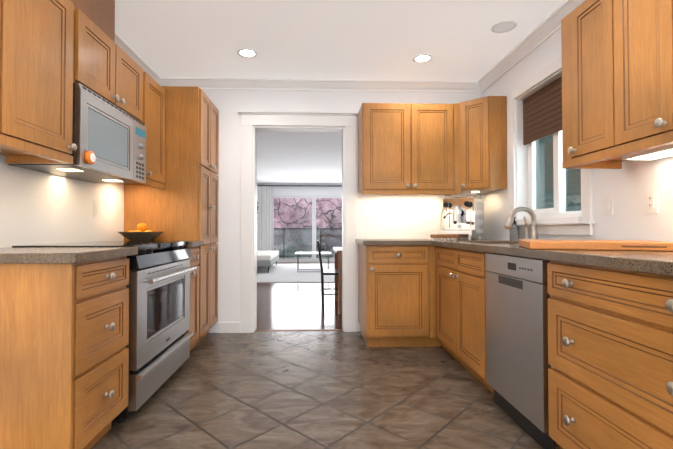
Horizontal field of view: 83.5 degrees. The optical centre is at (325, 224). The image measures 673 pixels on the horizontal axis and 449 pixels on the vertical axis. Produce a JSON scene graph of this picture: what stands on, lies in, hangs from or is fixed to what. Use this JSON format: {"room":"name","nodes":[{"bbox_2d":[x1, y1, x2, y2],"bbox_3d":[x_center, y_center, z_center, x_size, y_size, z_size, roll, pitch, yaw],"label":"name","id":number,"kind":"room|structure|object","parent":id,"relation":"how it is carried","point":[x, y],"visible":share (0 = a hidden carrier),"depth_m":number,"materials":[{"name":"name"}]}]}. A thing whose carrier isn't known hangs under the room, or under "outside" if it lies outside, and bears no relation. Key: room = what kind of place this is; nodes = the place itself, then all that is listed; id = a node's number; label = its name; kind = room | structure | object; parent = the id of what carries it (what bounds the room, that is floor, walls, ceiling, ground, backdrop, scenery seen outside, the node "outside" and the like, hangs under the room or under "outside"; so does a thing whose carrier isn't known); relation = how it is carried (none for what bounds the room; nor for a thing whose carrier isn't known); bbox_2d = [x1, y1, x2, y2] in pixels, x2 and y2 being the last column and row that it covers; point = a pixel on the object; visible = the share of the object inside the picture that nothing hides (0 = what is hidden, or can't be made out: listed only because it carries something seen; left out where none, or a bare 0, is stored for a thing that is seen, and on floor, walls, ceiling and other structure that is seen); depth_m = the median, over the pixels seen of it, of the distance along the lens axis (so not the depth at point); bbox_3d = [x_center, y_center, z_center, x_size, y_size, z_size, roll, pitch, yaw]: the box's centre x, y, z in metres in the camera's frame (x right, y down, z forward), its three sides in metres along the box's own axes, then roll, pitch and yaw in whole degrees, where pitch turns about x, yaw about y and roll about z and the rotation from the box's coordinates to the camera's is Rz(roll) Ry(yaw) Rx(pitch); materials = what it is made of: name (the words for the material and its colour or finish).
{"room":"kitchen","nodes":[
{"label":"kitchen","id":0,"kind":"room"},
{"bbox_2d":[0,155,123,247],"bbox_3d":[-1.658,-0.220,0.915,0.150,2.470,5.820,0,-1,-2],"label":"wall","id":1,"kind":"structure","parent":0,"point":[37,207],"depth_m":2.25,"materials":[{"name":"white paint"}]},
{"bbox_2d":[0,0,7,139],"bbox_3d":[-1.415,-0.747,1.014,0.338,0.775,0.890,0,-1,-2],"label":"upper cabinet","id":2,"kind":"object","parent":1,"relation":"attached to","point":[3,3],"depth_m":1.48,"materials":[{"name":"brown wood"}]},
{"bbox_2d":[0,0,79,159],"bbox_3d":[-1.436,-0.737,1.681,0.338,0.775,0.445,0,-1,-2],"label":"upper cabinet","id":3,"kind":"object","parent":1,"relation":"attached to","point":[52,52],"depth_m":1.70,"materials":[{"name":"brown wood"}]},
{"bbox_2d":[93,200,99,216],"bbox_3d":[-1.634,-0.115,2.690,0.010,0.120,0.072,0,-1,-2],"label":"outlet","id":4,"kind":"object","parent":1,"relation":"attached to","point":[96,210],"depth_m":2.68,"materials":[{"name":"white plastic"}]},
{"bbox_2d":[80,10,147,127],"bbox_3d":[-1.456,-0.920,2.301,0.338,0.392,0.758,0,-1,-2],"label":"upper cabinet","id":5,"kind":"object","parent":1,"relation":"attached to","point":[106,70],"depth_m":2.26,"materials":[{"name":"brown wood"}]},
{"bbox_2d":[8,83,145,183],"bbox_3d":[-1.433,-0.509,2.297,0.382,0.426,0.756,0,-1,-2],"label":"microwave","id":6,"kind":"object","parent":5,"relation":"attached to","point":[108,139],"visible":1,"depth_m":2.17,"materials":[{"name":"grey metal"}]},
{"bbox_2d":[115,33,162,85],"bbox_3d":[-1.543,-1.413,0.860,0.075,0.085,5.670,0,-1,-2],"label":"crown molding","id":7,"kind":"structure","parent":1,"relation":"attached to","point":[118,40],"depth_m":3.19,"materials":[{"name":"white wood"}]},
{"bbox_2d":[121,74,165,187],"bbox_3d":[-1.474,-0.720,2.886,0.338,0.775,0.395,0,-1,-2],"label":"upper cabinet","id":8,"kind":"object","parent":1,"relation":"attached to","point":[155,132],"depth_m":2.90,"materials":[{"name":"brown wood"}]},
{"bbox_2d":[257,185,341,186],"bbox_3d":[-0.342,-1.210,11.808,4.750,0.034,0.116,0,-1,-2],"label":"curtain rod","id":9,"kind":"object","parent":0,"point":[304,185],"visible":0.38,"depth_m":11.75,"materials":[{"name":"black metal"}]},
{"bbox_2d":[257,186,270,250],"bbox_3d":[-2.189,-0.029,11.671,0.950,2.335,0.070,0,-1,-2],"label":"sheer curtain","id":10,"kind":"object","parent":9,"relation":"hanging from","point":[264,220],"visible":0.33,"depth_m":11.68,"materials":[{"name":"white fabric"}]},
{"bbox_2d":[277,259,333,261],"bbox_3d":[-0.404,1.121,11.825,5.070,0.100,0.014,0,-1,-2],"label":"baseboard","id":11,"kind":"structure","parent":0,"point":[280,260],"depth_m":11.81,"materials":[{"name":"white"}]},
{"bbox_2d":[271,196,341,258],"bbox_3d":[0.104,0.132,11.922,3.650,2.080,0.060,0,-1,-2],"label":"window","id":12,"kind":"structure","parent":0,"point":[314,224],"depth_m":11.89,"materials":[{"name":"white"}]},
{"bbox_2d":[91,262,543,448],"bbox_3d":[-0.203,1.103,5.009,5.400,0.060,13.950,0,-1,-2],"label":"floor","id":13,"kind":"structure","parent":0,"point":[330,389],"depth_m":2.27,"materials":[{"name":"tile"}]},
{"bbox_2d":[0,256,128,448],"bbox_3d":[-1.296,0.589,1.670,0.618,0.874,0.468,0,-1,-2],"label":"base cabinet","id":14,"kind":"object","parent":13,"relation":"on","point":[64,357],"depth_m":1.45,"materials":[{"name":"brown wood"}]},
{"bbox_2d":[0,241,203,263],"bbox_3d":[-1.300,0.139,2.248,0.649,0.040,1.663,0,-1,-2],"label":"countertop","id":15,"kind":"structure","parent":14,"relation":"on","point":[36,255],"depth_m":1.53,"materials":[{"name":"stone"}]},
{"bbox_2d":[118,223,162,240],"bbox_3d":[-1.426,0.057,2.909,0.328,0.142,0.328,0,-1,-2],"label":"fruit bowl","id":16,"kind":"object","parent":15,"relation":"on","point":[142,233],"visible":0.98,"depth_m":2.83,"materials":[{"name":"ceramic"}]},
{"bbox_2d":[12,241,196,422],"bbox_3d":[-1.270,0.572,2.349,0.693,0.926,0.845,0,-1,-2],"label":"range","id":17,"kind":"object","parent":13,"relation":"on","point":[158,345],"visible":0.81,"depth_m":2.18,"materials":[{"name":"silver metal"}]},
{"bbox_2d":[124,86,218,350],"bbox_3d":[-1.332,-0.042,3.383,0.653,2.185,0.598,0,-1,-2],"label":"pantry","id":18,"kind":"object","parent":13,"relation":"on","point":[182,205],"visible":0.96,"depth_m":3.10,"materials":[{"name":"brown wood"}]},
{"bbox_2d":[186,246,198,346],"bbox_3d":[-1.336,0.607,2.924,0.618,0.874,0.290,0,-1,-2],"label":"base cabinet","id":19,"kind":"object","parent":13,"relation":"on","point":[194,260],"depth_m":2.96,"materials":[{"name":"brown wood"}]},
{"bbox_2d":[257,264,333,282],"bbox_3d":[-0.534,1.127,9.151,3.900,0.012,3.950,0,-1,-2],"label":"rug","id":20,"kind":"object","parent":13,"relation":"on","point":[283,273],"visible":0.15,"depth_m":8.39,"materials":[{"name":"white carpet"}]},
{"bbox_2d":[257,251,278,272],"bbox_3d":[-1.762,0.681,9.544,0.970,0.888,2.000,0,-1,-2],"label":"sofa","id":21,"kind":"object","parent":20,"relation":"on","point":[268,259],"visible":0.23,"depth_m":8.59,"materials":[{"name":"white fabric"}]},
{"bbox_2d":[295,252,330,271],"bbox_3d":[-0.307,0.893,9.086,0.850,0.443,0.600,0,-1,-2],"label":"coffee table","id":22,"kind":"object","parent":20,"relation":"on","point":[311,253],"visible":0.81,"depth_m":8.82,"materials":[{"name":"white plastic"}]},
{"bbox_2d":[255,329,341,330],"bbox_3d":[-0.269,1.054,3.765,0.867,0.004,0.025,0,-1,-2],"label":"trim","id":23,"kind":"structure","parent":13,"relation":"on","point":[299,330],"depth_m":3.75,"materials":[{"name":"brown wood"}]},
{"bbox_2d":[317,240,337,310],"bbox_3d":[0.120,0.639,4.921,0.481,0.866,0.450,0,-1,-2],"label":"dining chair","id":24,"kind":"object","parent":13,"relation":"on","point":[328,271],"visible":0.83,"depth_m":4.70,"materials":[{"name":"wood"}]},
{"bbox_2d":[333,247,341,313],"bbox_3d":[0.982,0.693,4.963,1.735,0.760,0.930,0,-1,-2],"label":"dining table","id":25,"kind":"object","parent":13,"relation":"on","point":[338,266],"visible":0.25,"depth_m":4.50,"materials":[{"name":"brown wood"}]},
{"bbox_2d":[358,244,425,346],"bbox_3d":[0.623,0.614,3.441,0.590,0.874,0.588,0,-1,-2],"label":"base cabinet","id":26,"kind":"object","parent":13,"relation":"on","point":[391,278],"depth_m":3.15,"materials":[{"name":"brown wood"}]},
{"bbox_2d":[355,239,426,244],"bbox_3d":[0.569,0.156,3.431,0.540,0.040,0.619,0,-1,-2],"label":"countertop","id":27,"kind":"structure","parent":26,"relation":"on","point":[360,241],"depth_m":3.13,"materials":[{"name":"stone"}]},
{"bbox_2d":[434,246,493,393],"bbox_3d":[1.261,0.603,2.707,0.678,0.874,0.960,0,-1,-2],"label":"base cabinet","id":28,"kind":"object","parent":13,"relation":"on","point":[459,274],"depth_m":2.59,"materials":[{"name":"brown wood"}]},
{"bbox_2d":[485,253,555,448],"bbox_3d":[1.258,0.591,1.936,0.635,0.867,0.552,0,-1,-2],"label":"dishwasher","id":29,"kind":"object","parent":13,"relation":"on","point":[517,364],"visible":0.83,"depth_m":1.84,"materials":[{"name":"grey metal"}]},
{"bbox_2d":[547,261,672,448],"bbox_3d":[1.307,0.583,1.256,0.678,0.874,0.782,0,-1,-2],"label":"base cabinet","id":30,"kind":"object","parent":13,"relation":"on","point":[610,357],"depth_m":1.29,"materials":[{"name":"brown wood"}]},
{"bbox_2d":[427,239,672,275],"bbox_3d":[1.257,0.134,1.887,0.739,0.040,3.749,0,-1,-2],"label":"countertop","id":31,"kind":"structure","parent":30,"relation":"on","point":[656,262],"depth_m":1.46,"materials":[{"name":"stone"}]},
{"bbox_2d":[430,234,458,239],"bbox_3d":[1.006,0.107,3.196,0.200,0.050,0.120,0,-1,-14],"label":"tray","id":32,"kind":"object","parent":31,"relation":"on","point":[448,236],"visible":0.96,"depth_m":3.15,"materials":[{"name":"brown wood"}]},
{"bbox_2d":[440,193,483,239],"bbox_3d":[1.216,-0.069,3.419,0.279,0.409,0.570,-1,-1,37],"label":"espresso machine","id":33,"kind":"object","parent":31,"relation":"on","point":[463,217],"visible":0.96,"depth_m":3.37,"materials":[{"name":"silver metal"}]},
{"bbox_2d":[509,217,518,240],"bbox_3d":[1.514,0.033,3.033,0.077,0.193,0.072,0,-1,-2],"label":"soap dispenser","id":34,"kind":"object","parent":31,"relation":"on","point":[514,232],"visible":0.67,"depth_m":3.00,"materials":[{"name":"clear glass"}]},
{"bbox_2d":[504,207,537,238],"bbox_3d":[1.423,-0.002,2.800,0.299,0.256,0.249,0,-1,-2],"label":"faucet","id":35,"kind":"object","parent":31,"relation":"on","point":[510,219],"visible":0.81,"depth_m":2.74,"materials":[{"name":"silver metal"}]},
{"bbox_2d":[519,239,672,250],"bbox_3d":[1.255,0.094,1.787,0.570,0.036,0.401,0,-1,21],"label":"cutting board","id":36,"kind":"object","parent":31,"relation":"on","point":[629,245],"visible":0.98,"depth_m":1.63,"materials":[{"name":"brown wood"}]},
{"bbox_2d":[115,0,565,183],"bbox_3d":[-0.203,-1.436,5.045,5.400,0.080,13.950,0,-1,-2],"label":"ceiling","id":37,"kind":"structure","parent":0,"point":[458,40],"depth_m":2.93,"materials":[{"name":"white paint"}]},
{"bbox_2d":[70,0,114,41],"bbox_3d":[-1.459,-1.287,1.491,0.278,0.318,1.830,0,-1,-2],"label":"valance box","id":38,"kind":"object","parent":37,"relation":"attached to","point":[100,14],"visible":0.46,"depth_m":2.26,"materials":[{"name":"brown wood"}]},
{"bbox_2d":[237,48,256,57],"bbox_3d":[-0.652,-1.420,3.125,0.163,0.006,0.163,0,-1,-8],"label":"recessed light","id":39,"kind":"object","parent":37,"relation":"in","point":[245,52],"depth_m":3.12,"materials":[{"name":"white"}]},
{"bbox_2d":[413,54,432,62],"bbox_3d":[0.826,-1.418,3.221,0.163,0.006,0.163,0,-1,-8],"label":"recessed light","id":40,"kind":"object","parent":37,"relation":"in","point":[422,58],"depth_m":3.22,"materials":[{"name":"white"}]},
{"bbox_2d":[491,20,516,32],"bbox_3d":[1.282,-1.425,2.716,0.169,0.007,0.169,0,-1,-8],"label":"recessed light","id":41,"kind":"object","parent":37,"relation":"in","point":[504,26],"depth_m":2.70,"materials":[{"name":"white plastic"}]},
{"bbox_2d":[202,89,479,332],"bbox_3d":[-0.059,-0.179,3.801,3.210,2.470,0.150,0,-1,-2],"label":"wall","id":42,"kind":"structure","parent":0,"point":[399,216],"depth_m":3.74,"materials":[{"name":"white paint"}]},
{"bbox_2d":[237,110,358,332],"bbox_3d":[-0.269,-0.030,3.779,1.197,2.172,0.218,0,-1,-2],"label":"door frame","id":43,"kind":"structure","parent":42,"relation":"attached to","point":[253,122],"depth_m":3.71,"materials":[{"name":"white wood"}]},
{"bbox_2d":[163,77,474,92],"bbox_3d":[-0.050,-1.373,3.706,3.060,0.085,0.075,0,-1,-2],"label":"crown molding","id":44,"kind":"structure","parent":42,"relation":"attached to","point":[203,83],"depth_m":3.70,"materials":[{"name":"white wood"}]},
{"bbox_2d":[358,96,506,194],"bbox_3d":[0.950,-0.698,3.512,1.248,0.850,0.503,0,-1,-2],"label":"upper cabinet","id":45,"kind":"object","parent":42,"relation":"attached to","point":[428,149],"visible":0.98,"depth_m":3.42,"materials":[{"name":"brown wood"}]},
{"bbox_2d":[480,28,672,241],"bbox_3d":[1.731,-0.218,1.022,0.150,2.470,5.820,0,-1,-2],"label":"wall","id":46,"kind":"structure","parent":0,"point":[628,220],"depth_m":2.15,"materials":[{"name":"white paint"}]},
{"bbox_2d":[475,0,584,92],"bbox_3d":[1.621,-1.412,0.961,0.075,0.085,5.670,0,-1,-2],"label":"crown molding","id":47,"kind":"structure","parent":46,"relation":"attached to","point":[545,29],"depth_m":2.89,"materials":[{"name":"white wood"}]},
{"bbox_2d":[509,57,594,234],"bbox_3d":[1.653,-0.531,2.760,0.195,1.205,0.980,0,-1,-2],"label":"kitchen window","id":48,"kind":"structure","parent":46,"relation":"in","point":[523,159],"depth_m":2.87,"materials":[{"name":"white wood"}]},
{"bbox_2d":[523,76,561,144],"bbox_3d":[1.663,-0.856,2.765,0.015,0.376,0.758,0,-1,-2],"label":"window blind","id":49,"kind":"object","parent":48,"relation":"attached to","point":[542,112],"visible":0.44,"depth_m":2.86,"materials":[{"name":"brown wood"}]},
{"bbox_2d":[561,0,636,163],"bbox_3d":[1.458,-0.734,1.883,0.338,0.775,0.357,0,-1,-2],"label":"upper cabinet","id":50,"kind":"object","parent":46,"relation":"attached to","point":[585,49],"depth_m":1.88,"materials":[{"name":"brown wood"}]},
{"bbox_2d":[602,193,612,214],"bbox_3d":[1.614,-0.117,2.162,0.010,0.120,0.072,0,-1,-2],"label":"outlet","id":51,"kind":"object","parent":46,"relation":"attached to","point":[607,199],"depth_m":2.16,"materials":[{"name":"white plastic"}]},
{"bbox_2d":[605,0,672,151],"bbox_3d":[1.473,-0.741,1.416,0.338,0.775,0.578,0,-1,-2],"label":"upper cabinet","id":52,"kind":"object","parent":46,"relation":"attached to","point":[617,80],"depth_m":1.57,"materials":[{"name":"brown wood"}]},
{"bbox_2d":[644,189,657,213],"bbox_3d":[1.623,-0.117,1.883,0.008,0.120,0.072,0,-1,-2],"label":"outlet","id":53,"kind":"object","parent":46,"relation":"attached to","point":[650,200],"depth_m":1.88,"materials":[{"name":"white plastic"}]},
{"label":"outside","id":54,"kind":"structure","parent":0,"visible":0},
{"bbox_3d":[-0.742,4.493,26.682,28.000,0.180,26.200,0,-1,-2],"label":"grass","id":55,"kind":"structure","parent":54,"visible":0},
{"bbox_2d":[279,248,332,257],"bbox_3d":[-0.904,1.756,31.819,32.000,5.400,4.000,0,-1,-2],"label":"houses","id":56,"kind":"structure","parent":55,"relation":"on","point":[300,255],"depth_m":29.75,"materials":[{"name":"grey"}]},
{"bbox_2d":[274,198,341,257],"bbox_3d":[-0.569,0.863,19.104,11.298,6.832,9.180,0,-1,-2],"label":"trees","id":57,"kind":"object","parent":55,"relation":"on","point":[331,217],"depth_m":15.36,"materials":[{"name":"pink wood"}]},
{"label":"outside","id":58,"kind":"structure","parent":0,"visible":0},
{"bbox_2d":[535,134,580,211],"bbox_3d":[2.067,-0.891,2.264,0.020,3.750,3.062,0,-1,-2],"label":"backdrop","id":59,"kind":"structure","parent":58,"point":[547,188],"depth_m":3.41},
{"bbox_3d":[-0.449,1.229,12.779,5.100,0.070,1.600,0,-1,-2],"label":"floor","id":60,"kind":"structure","parent":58,"visible":0},
{"bbox_2d":[274,228,341,257],"bbox_3d":[-0.472,0.664,13.487,5.100,1.079,0.050,0,-1,-2],"label":"balcony railing","id":61,"kind":"object","parent":60,"relation":"on","point":[303,236],"depth_m":13.47,"materials":[{"name":"black metal"}]},
{"bbox_2d":[316,234,337,258],"bbox_3d":[-0.001,0.757,12.833,0.820,0.875,0.683,0,-1,-2],"label":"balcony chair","id":62,"kind":"object","parent":60,"relation":"on","point":[329,244],"depth_m":12.63,"materials":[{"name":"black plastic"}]}
]}

